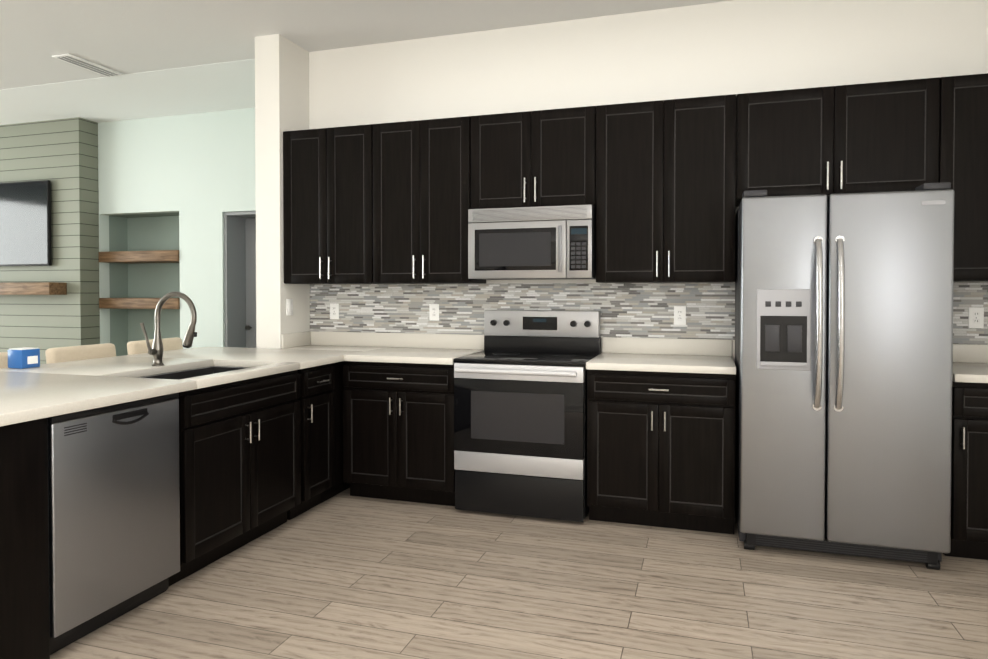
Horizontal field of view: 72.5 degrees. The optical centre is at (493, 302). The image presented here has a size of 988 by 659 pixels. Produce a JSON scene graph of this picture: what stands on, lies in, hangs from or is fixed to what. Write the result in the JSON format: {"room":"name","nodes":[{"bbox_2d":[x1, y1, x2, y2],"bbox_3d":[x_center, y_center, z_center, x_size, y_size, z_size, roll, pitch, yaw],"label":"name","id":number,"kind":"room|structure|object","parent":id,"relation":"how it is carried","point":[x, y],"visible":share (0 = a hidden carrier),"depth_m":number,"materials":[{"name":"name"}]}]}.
{"room":"kitchen","nodes":[
{"label":"kitchen","id":0,"kind":"room"},
{"bbox_2d":[0,117,99,364],"bbox_3d":[-5.545,-0.353,7.410,2.845,3.090,0.228,0,1,17],"label":"wall","id":1,"kind":"structure","parent":0,"point":[61,155],"depth_m":6.99,"materials":[{"name":"green wood"}]},
{"bbox_2d":[0,180,50,265],"bbox_3d":[-5.268,-0.827,7.160,1.480,0.875,0.064,0,1,17],"label":"wall-mounted tv","id":2,"kind":"object","parent":1,"relation":"attached to","point":[25,223],"visible":0.98,"depth_m":7.00,"materials":[{"name":"black plastic"}]},
{"bbox_2d":[0,282,66,294],"bbox_3d":[-5.383,-0.151,7.137,2.020,0.125,0.198,0,1,17],"label":"shelf","id":3,"kind":"object","parent":1,"relation":"attached to","point":[37,288],"visible":1,"depth_m":6.84,"materials":[{"name":"brown wood"}]},
{"bbox_2d":[98,108,255,355],"bbox_3d":[-4.667,-0.356,7.571,7.425,3.090,0.600,0,1,17],"label":"wall","id":4,"kind":"structure","parent":0,"point":[182,184],"depth_m":6.82,"materials":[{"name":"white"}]},
{"bbox_2d":[98,250,178,263],"bbox_3d":[-3.607,-0.483,7.098,1.024,0.110,0.375,0,1,17],"label":"niche shelf","id":5,"kind":"object","parent":4,"relation":"attached to","point":[155,256],"visible":0.85,"depth_m":6.92,"materials":[{"name":"brown wood"}]},
{"bbox_2d":[99,298,179,308],"bbox_3d":[-3.607,0.002,7.106,1.024,0.110,0.375,0,1,17],"label":"niche shelf","id":6,"kind":"object","parent":4,"relation":"attached to","point":[133,303],"visible":0.69,"depth_m":6.93,"materials":[{"name":"brown wood"}]},
{"bbox_2d":[224,211,255,347],"bbox_3d":[-2.172,0.155,6.688,0.914,2.097,0.350,0,1,17],"label":"hall door","id":7,"kind":"structure","parent":4,"relation":"in","point":[240,273],"depth_m":6.82,"materials":[{"name":"grey paint"}]},
{"bbox_2d":[255,34,309,348],"bbox_3d":[-1.347,-0.321,5.421,0.197,3.090,1.520,0,1,17],"label":"wall","id":8,"kind":"structure","parent":0,"point":[281,84],"depth_m":4.70,"materials":[{"name":"white paint"}]},
{"bbox_2d":[286,299,292,314],"bbox_3d":[-1.444,0.029,4.769,0.008,0.116,0.072,0,1,17],"label":"light switch","id":9,"kind":"object","parent":8,"relation":"attached to","point":[289,306],"visible":1,"depth_m":4.76,"materials":[{"name":"white plastic"}]},
{"bbox_2d":[0,0,730,124],"bbox_3d":[-3.628,-1.870,2.574,12.620,0.102,9.470,0,1,17],"label":"ceiling","id":10,"kind":"structure","parent":0,"point":[171,57],"depth_m":4.69,"materials":[{"name":"white paint"}]},
{"bbox_2d":[52,53,122,76],"bbox_3d":[-3.170,-1.855,5.276,0.160,0.014,0.500,0,1,17],"label":"ceiling vent","id":11,"kind":"object","parent":10,"relation":"in","point":[85,64],"visible":0.96,"depth_m":5.25,"materials":[{"name":"white metal"}]},
{"bbox_2d":[50,487,987,658],"bbox_3d":[-3.628,1.319,2.625,12.620,0.100,9.470,0,1,17],"label":"floor","id":12,"kind":"structure","parent":0,"point":[344,574],"depth_m":2.88,"materials":[{"name":"brown wood"}]},
{"bbox_2d":[0,352,7,368],"bbox_3d":[-2.550,0.765,3.562,0.484,0.979,0.460,0,1,17],"label":"counter stool","id":13,"kind":"object","parent":12,"relation":"on","point":[3,360],"depth_m":3.70,"materials":[{"name":"beige fabric"}]},
{"bbox_2d":[0,418,49,658],"bbox_3d":[-1.913,0.836,2.249,0.625,0.878,0.413,0,1,17],"label":"cabinet end panel","id":14,"kind":"object","parent":12,"relation":"on","point":[24,589],"visible":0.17,"depth_m":2.27,"materials":[{"name":"brown wood"}]},
{"bbox_2d":[45,343,115,363],"bbox_3d":[-2.368,0.756,4.144,0.484,0.979,0.460,0,1,17],"label":"counter stool","id":15,"kind":"object","parent":12,"relation":"on","point":[70,353],"visible":0.19,"depth_m":4.14,"materials":[{"name":"beige fabric"}]},
{"bbox_2d":[47,393,179,654],"bbox_3d":[-1.750,0.829,2.738,0.638,0.876,0.598,0,1,17],"label":"dishwasher","id":16,"kind":"object","parent":12,"relation":"on","point":[114,509],"visible":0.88,"depth_m":2.59,"materials":[{"name":"grey metal"}]},
{"bbox_2d":[127,337,182,354],"bbox_3d":[-2.192,0.747,4.707,0.484,0.979,0.460,0,1,17],"label":"counter stool","id":17,"kind":"object","parent":12,"relation":"on","point":[140,346],"visible":0.19,"depth_m":4.66,"materials":[{"name":"beige fabric"}]},
{"bbox_2d":[168,370,300,585],"bbox_3d":[-1.507,0.816,3.478,0.660,0.878,0.895,0,1,17],"label":"base cabinet","id":18,"kind":"object","parent":12,"relation":"on","point":[240,460],"visible":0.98,"depth_m":3.30,"materials":[{"name":"brown wood"}]},
{"bbox_2d":[0,331,484,426],"bbox_3d":[-1.464,0.411,3.456,2.006,0.352,3.057,0,1,17],"label":"countertop","id":19,"kind":"structure","parent":18,"relation":"on","point":[42,391],"depth_m":3.67,"materials":[{"name":"white stone"}]},
{"bbox_2d":[8,347,39,368],"bbox_3d":[-2.434,0.284,3.492,0.102,0.100,0.100,0,1,17],"label":"box","id":20,"kind":"object","parent":19,"relation":"on","point":[23,357],"visible":1,"depth_m":3.45,"materials":[{"name":"blue cardboard"}]},
{"bbox_2d":[140,292,196,365],"bbox_3d":[-1.695,0.137,3.521,0.282,0.393,0.130,0,1,17],"label":"faucet","id":21,"kind":"object","parent":19,"relation":"on","point":[156,350],"visible":1,"depth_m":3.54,"materials":[{"name":"silver metal"}]},
{"bbox_2d":[287,363,334,519],"bbox_3d":[-1.315,0.806,4.093,0.660,0.878,0.335,0,1,17],"label":"base cabinet","id":22,"kind":"object","parent":12,"relation":"on","point":[316,398],"visible":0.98,"depth_m":3.99,"materials":[{"name":"brown wood"}]},
{"bbox_2d":[322,361,349,501],"bbox_3d":[-1.185,0.798,4.603,0.609,0.878,0.712,0,1,17],"label":"cabinet filler","id":23,"kind":"object","parent":12,"relation":"on","point":[339,486],"visible":0.11,"depth_m":4.25,"materials":[{"name":"brown wood"}]},
{"bbox_2d":[343,361,454,505],"bbox_3d":[-0.507,0.801,4.418,0.755,0.878,0.660,0,1,17],"label":"base cabinet","id":24,"kind":"object","parent":12,"relation":"on","point":[398,431],"visible":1,"depth_m":4.14,"materials":[{"name":"brown wood"}]},
{"bbox_2d":[454,310,600,521],"bbox_3d":[0.217,0.649,4.146,0.780,1.190,0.708,0,1,17],"label":"range","id":25,"kind":"object","parent":12,"relation":"on","point":[520,414],"visible":1,"depth_m":3.90,"materials":[{"name":"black metal"}]},
{"bbox_2d":[587,370,735,533],"bbox_3d":[0.984,0.808,3.951,0.790,0.878,0.660,0,1,17],"label":"base cabinet","id":26,"kind":"object","parent":12,"relation":"on","point":[661,449],"visible":1,"depth_m":3.67,"materials":[{"name":"brown wood"}]},
{"bbox_2d":[586,337,735,374],"bbox_3d":[0.986,0.297,3.947,0.790,0.140,0.652,0,1,17],"label":"countertop","id":27,"kind":"structure","parent":26,"relation":"on","point":[708,356],"depth_m":4.10,"materials":[{"name":"white stone"}]},
{"bbox_2d":[735,182,953,569],"bbox_3d":[1.772,0.345,3.563,0.915,1.817,0.872,0,1,17],"label":"fridge","id":28,"kind":"object","parent":12,"relation":"on","point":[844,335],"visible":0.98,"depth_m":3.21,"materials":[{"name":"grey metal"}]},
{"bbox_2d":[943,381,987,559],"bbox_3d":[2.542,0.816,3.463,0.500,0.878,0.660,0,1,17],"label":"base cabinet","id":29,"kind":"object","parent":12,"relation":"on","point":[969,502],"visible":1,"depth_m":3.24,"materials":[{"name":"brown wood"}]},
{"bbox_2d":[952,344,987,382],"bbox_3d":[2.686,0.306,3.415,0.805,0.140,0.652,0,1,17],"label":"countertop","id":30,"kind":"structure","parent":29,"relation":"on","point":[970,363],"depth_m":3.70,"materials":[{"name":"white stone"}]},
{"bbox_2d":[309,0,987,362],"bbox_3d":[0.882,-0.304,4.378,5.075,3.090,0.120,0,1,17],"label":"wall","id":31,"kind":"structure","parent":0,"point":[731,47],"depth_m":4.26,"materials":[{"name":"white paint"}]},
{"bbox_2d":[283,124,379,283],"bbox_3d":[-1.094,-0.665,4.730,0.688,1.060,0.370,0,1,17],"label":"upper cabinet","id":32,"kind":"object","parent":31,"relation":"attached to","point":[328,200],"visible":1,"depth_m":4.58,"materials":[{"name":"brown wood"}]},
{"bbox_2d":[373,116,485,283],"bbox_3d":[-0.435,-0.662,4.524,0.688,1.060,0.370,0,1,17],"label":"upper cabinet","id":33,"kind":"object","parent":31,"relation":"attached to","point":[421,187],"visible":1,"depth_m":4.38,"materials":[{"name":"brown wood"}]},
{"bbox_2d":[471,106,595,208],"bbox_3d":[0.273,-0.890,4.298,0.793,0.596,0.370,0,1,17],"label":"upper cabinet","id":34,"kind":"object","parent":31,"relation":"attached to","point":[535,158],"visible":0.92,"depth_m":4.15,"materials":[{"name":"brown wood"}]},
{"bbox_2d":[468,204,595,279],"bbox_3d":[0.264,-0.370,4.278,0.776,0.435,0.432,0,1,17],"label":"microwave","id":35,"kind":"object","parent":34,"relation":"attached to","point":[538,243],"visible":1,"depth_m":4.09,"materials":[{"name":"grey metal"}]},
{"bbox_2d":[310,282,987,344],"bbox_3d":[0.899,0.047,4.310,4.758,0.349,0.008,0,1,17],"label":"tile backsplash","id":36,"kind":"structure","parent":31,"relation":"attached to","point":[636,310],"depth_m":4.45,"materials":[{"name":"tile"}]},
{"bbox_2d":[330,303,338,318],"bbox_3d":[-1.172,0.061,4.951,0.072,0.116,0.008,0,1,17],"label":"electrical outlet","id":37,"kind":"object","parent":36,"relation":"attached to","point":[334,310],"visible":1,"depth_m":4.95,"materials":[{"name":"white plastic"}]},
{"bbox_2d":[429,304,438,320],"bbox_3d":[-0.418,0.065,4.715,0.072,0.116,0.008,0,1,17],"label":"electrical outlet","id":38,"kind":"object","parent":36,"relation":"attached to","point":[433,312],"visible":1,"depth_m":4.71,"materials":[{"name":"white plastic"}]},
{"bbox_2d":[674,306,685,324],"bbox_3d":[1.163,0.078,4.220,0.072,0.116,0.008,0,1,17],"label":"electrical outlet","id":39,"kind":"object","parent":36,"relation":"attached to","point":[679,315],"visible":1,"depth_m":4.22,"materials":[{"name":"white plastic"}]},
{"bbox_2d":[968,307,983,327],"bbox_3d":[2.679,0.083,3.745,0.072,0.116,0.008,0,1,17],"label":"electrical outlet","id":40,"kind":"object","parent":36,"relation":"attached to","point":[976,318],"visible":1,"depth_m":3.74,"materials":[{"name":"white plastic"}]},
{"bbox_2d":[596,94,735,282],"bbox_3d":[1.032,-0.654,4.065,0.793,1.060,0.370,0,1,17],"label":"upper cabinet","id":41,"kind":"object","parent":31,"relation":"attached to","point":[665,191],"visible":1,"depth_m":3.91,"materials":[{"name":"brown wood"}]},
{"bbox_2d":[736,77,939,206],"bbox_3d":[1.886,-0.882,3.793,0.993,0.596,0.370,0,1,17],"label":"upper cabinet","id":42,"kind":"object","parent":31,"relation":"attached to","point":[867,137],"visible":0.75,"depth_m":3.64,"materials":[{"name":"brown wood"}]},
{"bbox_2d":[938,73,987,281],"bbox_3d":[2.737,-0.646,3.531,0.786,1.060,0.370,0,1,17],"label":"upper cabinet","id":43,"kind":"object","parent":31,"relation":"attached to","point":[963,134],"visible":0.67,"depth_m":3.47,"materials":[{"name":"brown wood"}]}
]}

